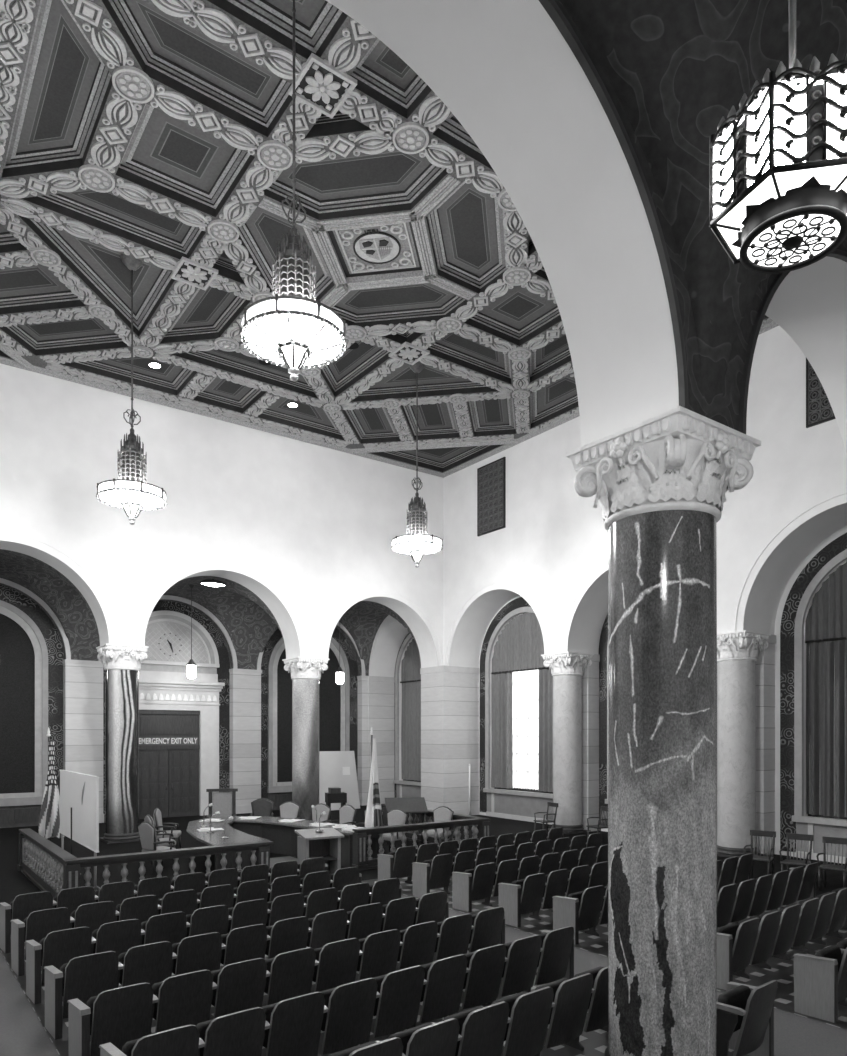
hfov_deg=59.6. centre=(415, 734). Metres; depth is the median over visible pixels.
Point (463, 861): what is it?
seat
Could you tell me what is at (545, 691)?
drape
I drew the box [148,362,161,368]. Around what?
recessed light
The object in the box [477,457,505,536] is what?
air vent
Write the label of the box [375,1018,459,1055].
seat
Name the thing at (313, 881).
seat
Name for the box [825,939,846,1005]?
seat
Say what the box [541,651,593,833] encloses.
marble column
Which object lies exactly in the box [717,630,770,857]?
marble column
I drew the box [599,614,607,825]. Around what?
trim
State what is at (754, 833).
chair
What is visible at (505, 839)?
seat
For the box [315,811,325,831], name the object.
desk microphone
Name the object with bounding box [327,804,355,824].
chair
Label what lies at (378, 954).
seat
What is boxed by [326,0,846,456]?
arch
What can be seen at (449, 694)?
wall
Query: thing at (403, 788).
trim
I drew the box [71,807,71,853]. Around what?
stand
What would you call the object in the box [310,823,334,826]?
papers
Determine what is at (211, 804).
desk microphone
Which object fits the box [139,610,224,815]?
trim
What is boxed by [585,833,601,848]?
seat
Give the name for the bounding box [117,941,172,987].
seat
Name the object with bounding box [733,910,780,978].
seat
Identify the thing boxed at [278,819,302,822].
papers
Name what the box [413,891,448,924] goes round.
seat
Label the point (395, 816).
chair
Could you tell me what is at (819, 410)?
air vent
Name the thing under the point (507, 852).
seat
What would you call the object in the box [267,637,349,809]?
trim
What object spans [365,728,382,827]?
flag
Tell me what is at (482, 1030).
seat
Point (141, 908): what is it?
seat
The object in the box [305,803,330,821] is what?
chair
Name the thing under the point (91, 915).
seat
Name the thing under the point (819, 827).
trim
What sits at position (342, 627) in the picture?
trim
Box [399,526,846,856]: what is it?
wall
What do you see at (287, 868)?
seat
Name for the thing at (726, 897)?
seat
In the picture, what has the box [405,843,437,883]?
seat
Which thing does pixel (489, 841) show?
seat
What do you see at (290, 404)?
recessed light
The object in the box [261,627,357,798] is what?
trim
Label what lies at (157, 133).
ceiling
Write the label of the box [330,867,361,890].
seat
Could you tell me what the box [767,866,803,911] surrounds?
seat
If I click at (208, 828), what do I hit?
papers
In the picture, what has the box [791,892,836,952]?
seat
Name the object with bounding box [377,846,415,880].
seat
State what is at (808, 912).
seat
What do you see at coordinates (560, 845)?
seat
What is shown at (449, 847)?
seat
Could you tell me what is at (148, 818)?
chair
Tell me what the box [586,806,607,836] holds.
chair
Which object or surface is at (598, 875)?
seat
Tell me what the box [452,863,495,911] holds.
seat
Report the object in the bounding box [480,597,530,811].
trim
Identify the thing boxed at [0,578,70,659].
trim
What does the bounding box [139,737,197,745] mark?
exit sign
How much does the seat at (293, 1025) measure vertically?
0.800 m
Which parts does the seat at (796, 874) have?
backrest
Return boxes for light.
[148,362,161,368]
[200,579,225,586]
[259,360,270,364]
[287,402,297,407]
[348,342,358,348]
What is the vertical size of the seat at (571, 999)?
0.800 m
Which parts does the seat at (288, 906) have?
seat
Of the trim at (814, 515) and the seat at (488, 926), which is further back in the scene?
the trim at (814, 515)
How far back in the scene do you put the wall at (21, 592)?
27.34 m
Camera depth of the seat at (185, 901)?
10.40 m
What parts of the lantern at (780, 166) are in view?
crown, sloped glass, cage glass, rod, disc glass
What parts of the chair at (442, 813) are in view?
seat, backrest, frame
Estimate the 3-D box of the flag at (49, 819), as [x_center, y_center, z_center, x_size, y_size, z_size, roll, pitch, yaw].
[-7.944,1.425,16.155,0.508,3.150,0.416,0,0,-36]
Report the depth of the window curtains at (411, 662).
31.31 m
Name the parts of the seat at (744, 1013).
armrest, seat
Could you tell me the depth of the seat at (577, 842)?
16.06 m
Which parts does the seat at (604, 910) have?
backrest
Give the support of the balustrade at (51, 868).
on the floor
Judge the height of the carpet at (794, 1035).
0.012 m
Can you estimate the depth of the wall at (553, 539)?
21.71 m
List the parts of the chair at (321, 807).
backrest, frame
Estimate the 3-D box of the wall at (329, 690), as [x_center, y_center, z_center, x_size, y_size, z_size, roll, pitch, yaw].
[-4.308,-1.000,30.134,2.920,5.900,0.030,0,0,-36]
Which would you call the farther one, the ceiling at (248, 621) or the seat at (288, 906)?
the ceiling at (248, 621)
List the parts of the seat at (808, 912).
seat, backrest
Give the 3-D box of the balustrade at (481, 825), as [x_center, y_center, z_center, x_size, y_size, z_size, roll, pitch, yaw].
[-1.026,2.550,19.192,3.890,0.900,4.580,0,0,-36]
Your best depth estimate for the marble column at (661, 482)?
5.98 m
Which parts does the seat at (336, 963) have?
seat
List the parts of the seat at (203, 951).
seat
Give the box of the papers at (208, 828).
[197,827,223,831]
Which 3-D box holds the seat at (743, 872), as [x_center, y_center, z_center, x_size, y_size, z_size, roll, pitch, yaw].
[5.950,2.600,13.776,0.651,0.800,0.538,0,0,-40]
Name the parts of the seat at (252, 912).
seat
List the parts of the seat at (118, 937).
seat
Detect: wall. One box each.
[0,363,442,667]
[0,577,360,820]
[0,613,34,793]
[63,659,394,822]
[145,621,207,663]
[277,647,339,781]
[369,615,407,676]
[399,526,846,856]
[420,665,479,814]
[443,326,846,667]
[582,634,775,855]
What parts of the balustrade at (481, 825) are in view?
post, rail, post, rail, rail, rail, post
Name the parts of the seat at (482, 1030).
seat, backrest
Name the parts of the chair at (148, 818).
backrest, arm, seat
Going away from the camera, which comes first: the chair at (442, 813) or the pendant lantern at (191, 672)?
the chair at (442, 813)
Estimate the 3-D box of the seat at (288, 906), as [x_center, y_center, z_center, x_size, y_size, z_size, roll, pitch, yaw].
[-1.879,2.600,10.302,0.561,0.800,0.448,0,0,-40]
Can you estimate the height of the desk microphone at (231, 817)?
0.484 m
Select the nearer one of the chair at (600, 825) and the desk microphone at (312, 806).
the desk microphone at (312, 806)
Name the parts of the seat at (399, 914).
seat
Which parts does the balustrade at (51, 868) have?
post, rail, rail, post, rail, post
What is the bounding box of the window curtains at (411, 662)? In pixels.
[400,639,420,780]
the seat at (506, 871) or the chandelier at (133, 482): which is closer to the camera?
the seat at (506, 871)
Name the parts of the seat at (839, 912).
seat, backrest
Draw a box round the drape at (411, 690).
[401,681,420,780]
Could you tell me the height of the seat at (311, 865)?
0.800 m
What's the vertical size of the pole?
1.910 m
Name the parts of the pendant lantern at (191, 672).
rod, lantern glass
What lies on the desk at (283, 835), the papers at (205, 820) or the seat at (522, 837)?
the papers at (205, 820)
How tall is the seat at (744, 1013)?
0.800 m
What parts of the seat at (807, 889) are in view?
panel, backrest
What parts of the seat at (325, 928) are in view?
seat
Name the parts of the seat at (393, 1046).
seat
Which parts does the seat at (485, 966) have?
seat, backrest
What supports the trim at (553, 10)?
attached to the arch
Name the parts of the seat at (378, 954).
seat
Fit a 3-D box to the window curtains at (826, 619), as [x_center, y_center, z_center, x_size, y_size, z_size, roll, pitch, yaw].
[10.534,-1.140,16.593,0.216,6.160,3.460,0,0,-36]
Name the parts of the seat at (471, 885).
panel, seat, backrest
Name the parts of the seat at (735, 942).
panel, seat, backrest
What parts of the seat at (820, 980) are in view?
seat, backrest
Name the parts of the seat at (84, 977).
panel, seat, backrest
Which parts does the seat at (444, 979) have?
seat, backrest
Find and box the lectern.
[295,827,343,873]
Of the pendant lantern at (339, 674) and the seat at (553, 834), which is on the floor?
the seat at (553, 834)
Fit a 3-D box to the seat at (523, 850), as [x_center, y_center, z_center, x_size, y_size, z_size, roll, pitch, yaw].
[2.123,2.600,15.132,0.561,0.800,0.448,0,0,-40]
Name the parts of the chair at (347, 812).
backrest, frame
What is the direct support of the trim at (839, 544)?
attached to the wall at (843, 530)
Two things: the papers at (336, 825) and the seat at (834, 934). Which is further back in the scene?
the papers at (336, 825)
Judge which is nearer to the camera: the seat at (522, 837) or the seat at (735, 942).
the seat at (735, 942)
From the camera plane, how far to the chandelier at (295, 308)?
9.44 m
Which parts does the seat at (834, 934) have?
seat, backrest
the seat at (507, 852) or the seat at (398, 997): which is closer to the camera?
the seat at (398, 997)
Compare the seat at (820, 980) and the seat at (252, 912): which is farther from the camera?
the seat at (252, 912)
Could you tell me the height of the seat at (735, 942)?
0.800 m
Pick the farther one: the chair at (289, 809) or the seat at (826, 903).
the chair at (289, 809)
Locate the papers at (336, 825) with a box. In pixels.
[332,824,356,827]
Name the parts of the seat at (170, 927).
seat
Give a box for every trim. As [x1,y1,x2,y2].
[0,532,441,665]
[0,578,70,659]
[0,585,63,794]
[0,600,47,827]
[98,595,237,668]
[103,601,229,817]
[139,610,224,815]
[257,621,365,675]
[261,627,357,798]
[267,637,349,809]
[393,633,420,797]
[394,633,409,797]
[445,492,846,665]
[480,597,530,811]
[483,607,552,824]
[539,0,846,433]
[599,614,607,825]
[605,645,607,803]
[780,533,846,851]
[792,549,846,863]
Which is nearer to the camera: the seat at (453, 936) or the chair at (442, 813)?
the seat at (453, 936)
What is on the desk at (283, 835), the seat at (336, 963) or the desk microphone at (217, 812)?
the desk microphone at (217, 812)
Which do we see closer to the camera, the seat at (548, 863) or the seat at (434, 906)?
the seat at (434, 906)
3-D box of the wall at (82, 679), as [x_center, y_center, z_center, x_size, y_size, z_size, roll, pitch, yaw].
[-8.867,0.263,26.736,19.270,5.474,0.700,0,0,-36]
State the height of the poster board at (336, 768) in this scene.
2.310 m
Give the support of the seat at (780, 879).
on the floor
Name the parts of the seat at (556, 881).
backrest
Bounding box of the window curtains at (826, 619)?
[805,560,846,816]
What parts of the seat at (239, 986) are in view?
seat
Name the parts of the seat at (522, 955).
seat, backrest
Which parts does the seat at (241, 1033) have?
armrest, seat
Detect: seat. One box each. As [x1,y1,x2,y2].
[0,891,52,953]
[10,907,70,975]
[25,927,91,1003]
[43,951,118,1039]
[53,886,94,912]
[67,982,153,1055]
[70,901,115,931]
[91,919,141,955]
[94,881,133,905]
[99,1024,199,1055]
[115,895,157,922]
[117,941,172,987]
[134,877,170,898]
[140,912,186,944]
[149,970,212,1034]
[157,889,197,914]
[170,872,205,892]
[170,932,222,976]
[185,905,228,937]
[196,884,233,908]
[196,1007,265,1055]
[205,868,237,887]
[209,958,266,1018]
[219,924,267,968]
[227,899,267,932]
[232,879,268,907]
[237,864,268,886]
[261,991,324,1055]
[264,947,315,1004]
[265,916,308,958]
[266,893,304,925]
[267,875,300,901]
[268,861,297,882]
[297,857,326,877]
[299,871,330,895]
[303,888,338,918]
[307,909,347,948]
[313,938,359,991]
[317,978,377,1054]
[329,1037,402,1055]
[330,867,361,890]
[336,883,369,911]
[345,903,383,938]
[356,965,424,1045]
[357,929,400,980]
[368,878,401,904]
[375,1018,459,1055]
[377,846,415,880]
[380,897,416,931]
[397,921,437,969]
[403,954,467,1030]
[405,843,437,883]
[412,854,453,897]
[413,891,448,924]
[433,1001,509,1055]
[434,914,472,960]
[436,841,457,856]
[442,851,474,894]
[444,944,506,1017]
[451,838,477,876]
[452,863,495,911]
[469,907,504,952]
[473,848,495,868]
[476,836,495,852]
[481,986,553,1055]
[482,859,518,905]
[482,935,541,1006]
[495,834,513,849]
[495,845,515,864]
[498,873,545,926]
[513,831,530,847]
[515,842,534,860]
[516,856,539,879]
[523,926,573,992]
[529,869,568,919]
[530,829,546,844]
[533,840,552,857]
[534,973,593,1055]
[538,853,559,874]
[546,827,562,841]
[552,837,569,854]
[552,865,589,911]
[552,885,604,944]
[558,850,578,870]
[565,966,608,1050]
[569,835,586,851]
[577,847,596,866]
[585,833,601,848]
[585,886,607,935]
[587,861,607,887]
[595,844,607,862]
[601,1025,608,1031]
[716,980,777,1055]
[717,857,737,888]
[717,860,721,884]
[717,883,737,927]
[717,918,759,989]
[721,879,755,926]
[733,853,752,883]
[733,874,772,923]
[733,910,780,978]
[752,870,788,916]
[752,904,800,968]
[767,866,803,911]
[772,898,818,960]
[782,862,818,906]
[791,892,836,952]
[793,945,846,1022]
[808,888,846,944]
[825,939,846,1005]
[826,887,846,937]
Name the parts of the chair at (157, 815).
frame, backrest, arm, seat, arm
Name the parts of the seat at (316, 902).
seat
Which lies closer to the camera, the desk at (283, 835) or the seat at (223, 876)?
the seat at (223, 876)
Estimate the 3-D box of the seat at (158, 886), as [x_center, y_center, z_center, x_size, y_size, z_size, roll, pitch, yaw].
[-4.135,2.600,11.489,0.561,0.800,0.448,0,0,-40]
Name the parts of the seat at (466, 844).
backrest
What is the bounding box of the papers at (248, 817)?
[239,816,260,819]
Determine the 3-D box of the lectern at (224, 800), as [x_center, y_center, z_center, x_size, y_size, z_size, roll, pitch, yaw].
[-5.543,2.290,21.207,0.880,1.420,0.650,0,0,-12]
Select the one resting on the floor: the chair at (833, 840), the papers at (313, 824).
the chair at (833, 840)
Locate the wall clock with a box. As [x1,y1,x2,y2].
[158,633,181,655]
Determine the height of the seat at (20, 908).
0.800 m
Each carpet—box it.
[0,951,58,1055]
[270,856,296,867]
[401,894,846,1055]
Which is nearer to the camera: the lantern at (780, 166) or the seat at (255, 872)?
the lantern at (780, 166)
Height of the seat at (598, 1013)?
0.800 m
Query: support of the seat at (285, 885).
on the floor
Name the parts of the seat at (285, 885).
seat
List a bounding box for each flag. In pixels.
[38,727,60,840]
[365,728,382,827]
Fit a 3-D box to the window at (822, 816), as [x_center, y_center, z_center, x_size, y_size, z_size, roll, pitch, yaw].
[10.641,-1.135,16.670,0.100,6.270,3.560,0,0,-36]
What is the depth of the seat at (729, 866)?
13.19 m
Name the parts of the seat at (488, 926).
seat, panel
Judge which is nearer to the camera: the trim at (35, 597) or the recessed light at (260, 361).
the recessed light at (260, 361)
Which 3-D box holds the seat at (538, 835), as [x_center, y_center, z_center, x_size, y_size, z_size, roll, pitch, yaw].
[2.741,2.600,17.167,0.561,0.800,0.448,0,0,-40]
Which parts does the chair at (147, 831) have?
backrest, frame, leg, seat, arm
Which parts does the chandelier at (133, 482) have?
glass, rod, tower glass, finial glass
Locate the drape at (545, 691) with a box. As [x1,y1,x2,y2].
[538,668,552,791]
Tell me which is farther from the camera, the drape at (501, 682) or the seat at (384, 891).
the drape at (501, 682)
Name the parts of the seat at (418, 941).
seat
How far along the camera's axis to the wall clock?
26.78 m
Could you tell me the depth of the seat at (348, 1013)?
6.60 m
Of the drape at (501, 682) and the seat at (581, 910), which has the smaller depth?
the seat at (581, 910)
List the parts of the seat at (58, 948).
panel, seat, backrest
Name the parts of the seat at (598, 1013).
seat, backrest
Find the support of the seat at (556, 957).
on the floor
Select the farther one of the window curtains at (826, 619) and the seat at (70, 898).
the window curtains at (826, 619)
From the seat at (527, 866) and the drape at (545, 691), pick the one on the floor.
the seat at (527, 866)
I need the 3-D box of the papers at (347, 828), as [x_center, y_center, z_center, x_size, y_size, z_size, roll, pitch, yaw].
[-1.394,2.195,17.157,0.500,0.028,0.550,0,0,37]
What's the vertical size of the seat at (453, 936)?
0.800 m
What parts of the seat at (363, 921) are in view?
seat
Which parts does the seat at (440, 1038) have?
seat, backrest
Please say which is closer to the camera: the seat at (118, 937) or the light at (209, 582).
the seat at (118, 937)
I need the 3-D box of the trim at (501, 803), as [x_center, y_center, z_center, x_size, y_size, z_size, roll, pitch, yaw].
[3.712,-0.705,25.665,0.160,7.410,3.900,0,0,-36]
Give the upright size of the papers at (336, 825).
0.028 m
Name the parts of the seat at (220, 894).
seat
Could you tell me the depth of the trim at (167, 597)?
27.35 m
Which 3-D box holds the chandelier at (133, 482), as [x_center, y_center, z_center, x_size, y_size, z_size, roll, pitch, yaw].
[-5.786,-7.018,15.126,1.360,5.465,1.364,0,0,-7]
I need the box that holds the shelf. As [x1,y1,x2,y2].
[309,855,336,860]
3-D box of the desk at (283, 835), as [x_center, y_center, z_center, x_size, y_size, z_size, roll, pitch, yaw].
[-3.856,2.605,17.925,4.000,0.790,5.050,0,0,-36]
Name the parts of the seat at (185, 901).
seat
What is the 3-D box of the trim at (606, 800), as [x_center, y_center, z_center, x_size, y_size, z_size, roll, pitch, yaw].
[7.013,-0.705,21.111,0.160,7.410,3.900,0,0,-36]
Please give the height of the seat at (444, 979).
0.800 m
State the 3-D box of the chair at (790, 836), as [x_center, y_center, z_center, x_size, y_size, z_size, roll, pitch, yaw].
[7.635,2.511,14.806,0.555,0.981,0.535,0,0,40]
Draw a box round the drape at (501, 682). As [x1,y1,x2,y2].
[491,672,512,788]
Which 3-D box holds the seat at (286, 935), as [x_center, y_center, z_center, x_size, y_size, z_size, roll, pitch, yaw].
[-1.624,2.600,8.988,0.561,0.800,0.448,0,0,-40]
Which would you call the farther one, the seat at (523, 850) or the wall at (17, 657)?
the wall at (17, 657)
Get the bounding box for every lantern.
[186,585,196,678]
[335,620,343,683]
[709,0,846,273]
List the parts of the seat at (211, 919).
seat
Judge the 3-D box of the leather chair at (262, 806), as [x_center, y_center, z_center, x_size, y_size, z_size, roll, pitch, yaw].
[-4.472,2.443,21.589,0.666,1.119,0.613,0,0,-9]
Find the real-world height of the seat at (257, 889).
0.800 m
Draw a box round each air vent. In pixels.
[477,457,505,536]
[806,358,835,427]
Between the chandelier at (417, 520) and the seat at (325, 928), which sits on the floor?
the seat at (325, 928)
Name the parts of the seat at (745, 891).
backrest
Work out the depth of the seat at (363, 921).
9.57 m
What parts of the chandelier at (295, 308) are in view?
finial glass, glass, rod, tower glass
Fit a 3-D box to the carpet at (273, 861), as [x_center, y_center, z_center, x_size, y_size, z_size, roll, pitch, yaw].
[-2.733,2.994,16.546,1.300,0.012,3.000,0,0,-36]
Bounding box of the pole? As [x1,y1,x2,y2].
[469,764,470,815]
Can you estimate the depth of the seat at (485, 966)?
7.67 m
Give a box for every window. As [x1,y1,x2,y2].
[491,613,552,791]
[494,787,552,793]
[808,814,846,819]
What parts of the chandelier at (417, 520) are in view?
glass, rod, tower glass, finial glass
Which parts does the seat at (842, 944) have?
seat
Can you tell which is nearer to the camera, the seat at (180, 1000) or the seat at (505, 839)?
the seat at (180, 1000)
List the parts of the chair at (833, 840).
leg, arm, leg, seat, backrest, leg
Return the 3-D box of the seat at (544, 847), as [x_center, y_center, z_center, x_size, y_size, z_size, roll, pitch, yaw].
[2.560,2.600,15.492,0.561,0.800,0.448,0,0,-40]
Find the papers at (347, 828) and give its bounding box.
[341,827,362,830]
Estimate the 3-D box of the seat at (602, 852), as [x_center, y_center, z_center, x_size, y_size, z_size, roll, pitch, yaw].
[3.688,2.600,14.899,0.561,0.800,0.448,0,0,-40]
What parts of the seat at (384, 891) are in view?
seat, panel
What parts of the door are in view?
transom panel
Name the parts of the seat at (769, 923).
seat, backrest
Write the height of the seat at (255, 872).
0.800 m
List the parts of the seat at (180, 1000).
armrest, seat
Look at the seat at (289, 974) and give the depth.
7.54 m
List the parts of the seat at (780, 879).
backrest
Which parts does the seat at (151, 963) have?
armrest, seat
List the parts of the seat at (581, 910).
panel, seat, backrest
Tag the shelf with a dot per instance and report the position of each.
(327, 857)
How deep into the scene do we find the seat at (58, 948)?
8.33 m
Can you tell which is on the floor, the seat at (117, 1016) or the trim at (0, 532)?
the seat at (117, 1016)
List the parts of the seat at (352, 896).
seat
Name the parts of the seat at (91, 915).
seat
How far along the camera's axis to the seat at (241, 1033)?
5.88 m
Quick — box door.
[139,710,199,818]
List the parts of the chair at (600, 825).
seat, leg, backrest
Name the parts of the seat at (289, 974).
seat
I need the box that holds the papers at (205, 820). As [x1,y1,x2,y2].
[199,819,222,821]
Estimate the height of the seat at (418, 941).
0.800 m
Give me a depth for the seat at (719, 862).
12.96 m
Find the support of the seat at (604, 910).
on the floor
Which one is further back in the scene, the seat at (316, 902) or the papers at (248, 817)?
the papers at (248, 817)
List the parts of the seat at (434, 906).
seat, panel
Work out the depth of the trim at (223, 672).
27.91 m
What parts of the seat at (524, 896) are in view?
panel, seat, backrest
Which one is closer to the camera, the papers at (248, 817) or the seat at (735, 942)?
the seat at (735, 942)
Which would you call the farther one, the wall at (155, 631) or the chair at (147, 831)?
the wall at (155, 631)
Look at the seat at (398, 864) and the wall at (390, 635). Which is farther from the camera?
the wall at (390, 635)
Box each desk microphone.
[201,803,212,826]
[207,811,219,832]
[221,816,232,838]
[311,805,318,822]
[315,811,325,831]
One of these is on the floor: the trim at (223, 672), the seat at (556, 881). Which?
the seat at (556, 881)
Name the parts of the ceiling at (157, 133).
coffer panel, coffer panel, coffer panel, coffer panel, coffer panel, coffer panel, coffer panel, coffer panel, coffer panel, coffer panel, coffer panel, coffer panel, coffer panel, coffer panel, coffer panel, coffer panel, coffer panel, coffer panel, coffer panel, coffer panel, coffer panel, coffer panel, seal panel, cornice, coffer panel, coffer panel, coffer panel, coffer panel, coffer panel, coffer panel, coffer panel, coffer panel, coffer panel, coffer panel, coffer panel, coffer panel, coffer panel, coffer panel, coffer panel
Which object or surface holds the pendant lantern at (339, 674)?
hanging from the ceiling at (248, 621)
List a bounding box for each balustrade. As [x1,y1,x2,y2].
[18,828,273,899]
[352,805,489,870]
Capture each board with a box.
[60,770,99,891]
[319,751,359,809]
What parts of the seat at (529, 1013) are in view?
seat, backrest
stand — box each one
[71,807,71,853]
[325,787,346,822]
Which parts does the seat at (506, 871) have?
backrest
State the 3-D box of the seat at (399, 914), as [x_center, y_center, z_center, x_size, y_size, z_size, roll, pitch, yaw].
[-0.315,2.600,10.070,0.561,0.800,0.448,0,0,-40]
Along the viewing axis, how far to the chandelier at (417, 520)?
19.33 m
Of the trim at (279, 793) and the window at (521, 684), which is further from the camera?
the trim at (279, 793)
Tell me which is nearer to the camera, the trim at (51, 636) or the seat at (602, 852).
the seat at (602, 852)
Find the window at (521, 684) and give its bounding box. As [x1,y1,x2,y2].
[491,613,552,791]
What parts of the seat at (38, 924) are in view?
panel, seat, backrest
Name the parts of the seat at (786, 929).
seat, backrest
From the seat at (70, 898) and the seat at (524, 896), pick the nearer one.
the seat at (70, 898)
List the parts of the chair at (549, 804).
seat, leg, backrest, leg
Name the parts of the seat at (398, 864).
panel, seat, backrest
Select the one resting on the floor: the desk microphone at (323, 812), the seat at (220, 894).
the seat at (220, 894)
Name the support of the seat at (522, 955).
on the floor
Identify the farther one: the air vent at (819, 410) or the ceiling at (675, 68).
the air vent at (819, 410)
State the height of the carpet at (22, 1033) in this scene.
0.016 m
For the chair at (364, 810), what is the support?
on the floor
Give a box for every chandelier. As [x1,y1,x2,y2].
[96,253,166,524]
[240,0,346,380]
[391,362,442,566]
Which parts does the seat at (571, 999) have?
seat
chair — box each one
[138,821,175,873]
[144,814,175,863]
[153,808,180,848]
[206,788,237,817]
[250,798,273,816]
[279,801,299,818]
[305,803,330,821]
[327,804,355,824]
[353,810,383,845]
[382,809,407,851]
[422,806,453,845]
[534,802,557,831]
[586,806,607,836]
[744,830,775,876]
[779,833,813,870]
[816,836,846,890]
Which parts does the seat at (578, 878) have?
backrest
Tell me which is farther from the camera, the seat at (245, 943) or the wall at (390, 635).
the wall at (390, 635)
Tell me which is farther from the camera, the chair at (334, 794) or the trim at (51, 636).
the trim at (51, 636)
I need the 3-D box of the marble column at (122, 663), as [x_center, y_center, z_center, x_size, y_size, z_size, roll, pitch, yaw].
[-8.294,0.263,20.951,1.236,5.474,1.236,0,0,-41]
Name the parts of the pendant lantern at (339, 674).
rod, lantern glass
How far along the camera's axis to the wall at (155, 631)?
26.86 m
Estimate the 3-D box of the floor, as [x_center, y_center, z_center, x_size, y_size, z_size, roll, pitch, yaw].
[-2.257,3.150,15.039,30.000,0.300,33.000,0,0,-36]
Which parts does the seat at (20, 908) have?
panel, backrest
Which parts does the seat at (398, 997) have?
seat, backrest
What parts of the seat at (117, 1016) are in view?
panel, seat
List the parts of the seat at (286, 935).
seat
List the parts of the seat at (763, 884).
backrest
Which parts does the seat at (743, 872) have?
panel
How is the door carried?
in the wall at (21, 592)
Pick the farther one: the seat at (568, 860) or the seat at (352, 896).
the seat at (568, 860)
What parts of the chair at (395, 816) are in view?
seat, backrest, frame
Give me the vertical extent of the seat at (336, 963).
0.800 m
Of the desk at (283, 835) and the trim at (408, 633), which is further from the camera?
the trim at (408, 633)
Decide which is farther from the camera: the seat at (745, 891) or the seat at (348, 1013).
the seat at (745, 891)
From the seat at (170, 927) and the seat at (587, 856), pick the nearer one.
the seat at (170, 927)
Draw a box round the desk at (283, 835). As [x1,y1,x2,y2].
[187,816,379,869]
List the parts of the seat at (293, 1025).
armrest, seat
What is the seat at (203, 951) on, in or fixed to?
on the floor
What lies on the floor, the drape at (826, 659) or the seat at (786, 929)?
the seat at (786, 929)
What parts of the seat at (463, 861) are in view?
backrest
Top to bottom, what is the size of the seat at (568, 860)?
0.800 m
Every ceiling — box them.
[0,0,778,477]
[0,549,417,675]
[559,0,846,422]
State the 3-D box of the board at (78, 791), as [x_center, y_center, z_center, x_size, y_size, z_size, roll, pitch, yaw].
[-6.476,1.873,14.389,0.561,2.249,3.260,0,0,-36]
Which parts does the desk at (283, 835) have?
modesty panel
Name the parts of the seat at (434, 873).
panel, seat, backrest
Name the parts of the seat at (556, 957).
seat, backrest, panel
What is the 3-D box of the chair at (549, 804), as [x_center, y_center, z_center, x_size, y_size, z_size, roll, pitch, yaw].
[3.854,2.511,21.810,0.535,0.981,0.555,0,0,-25]
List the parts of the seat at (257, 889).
seat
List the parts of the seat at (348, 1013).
seat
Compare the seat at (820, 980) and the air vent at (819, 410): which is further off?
the air vent at (819, 410)
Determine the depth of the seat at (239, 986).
7.18 m
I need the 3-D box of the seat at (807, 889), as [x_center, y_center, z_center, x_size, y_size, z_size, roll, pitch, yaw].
[6.641,2.600,12.822,0.651,0.800,0.538,0,0,-40]
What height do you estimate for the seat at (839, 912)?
0.800 m
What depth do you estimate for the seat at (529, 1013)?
6.36 m
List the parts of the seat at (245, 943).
seat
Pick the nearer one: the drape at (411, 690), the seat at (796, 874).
the seat at (796, 874)
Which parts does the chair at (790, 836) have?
arm, leg, seat, backrest, leg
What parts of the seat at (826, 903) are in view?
seat, backrest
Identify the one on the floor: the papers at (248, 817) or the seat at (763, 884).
the seat at (763, 884)
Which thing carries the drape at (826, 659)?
hanging from the window curtains at (826, 619)
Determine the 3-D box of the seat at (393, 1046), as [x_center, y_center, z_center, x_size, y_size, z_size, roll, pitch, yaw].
[-0.423,2.600,5.406,0.561,0.800,0.448,0,0,-40]
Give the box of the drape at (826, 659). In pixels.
[806,639,846,816]
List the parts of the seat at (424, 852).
backrest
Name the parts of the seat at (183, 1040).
panel, seat, backrest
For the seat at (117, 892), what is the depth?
10.99 m
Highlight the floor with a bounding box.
[0,804,846,1055]
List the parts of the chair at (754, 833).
leg, backrest, seat, leg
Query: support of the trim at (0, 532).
attached to the wall at (320, 524)
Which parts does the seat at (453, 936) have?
seat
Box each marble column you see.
[96,643,148,843]
[282,657,329,819]
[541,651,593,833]
[566,406,760,1055]
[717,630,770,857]
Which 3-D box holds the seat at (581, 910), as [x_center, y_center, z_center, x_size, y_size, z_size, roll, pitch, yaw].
[2.410,2.600,10.853,0.595,0.800,0.538,0,0,-40]
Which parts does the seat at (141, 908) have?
seat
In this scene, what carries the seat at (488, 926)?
on the floor
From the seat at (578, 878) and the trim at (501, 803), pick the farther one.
the trim at (501, 803)
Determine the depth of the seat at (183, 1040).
5.53 m
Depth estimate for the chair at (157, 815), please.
18.77 m
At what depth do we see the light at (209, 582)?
23.20 m
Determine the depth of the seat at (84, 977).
7.39 m
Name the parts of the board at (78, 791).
panel, frame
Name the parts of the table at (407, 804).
leg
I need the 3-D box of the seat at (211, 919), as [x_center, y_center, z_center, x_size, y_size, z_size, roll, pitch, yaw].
[-2.752,2.600,9.582,0.561,0.800,0.448,0,0,-40]
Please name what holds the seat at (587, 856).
on the floor
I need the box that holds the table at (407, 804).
[385,797,427,843]

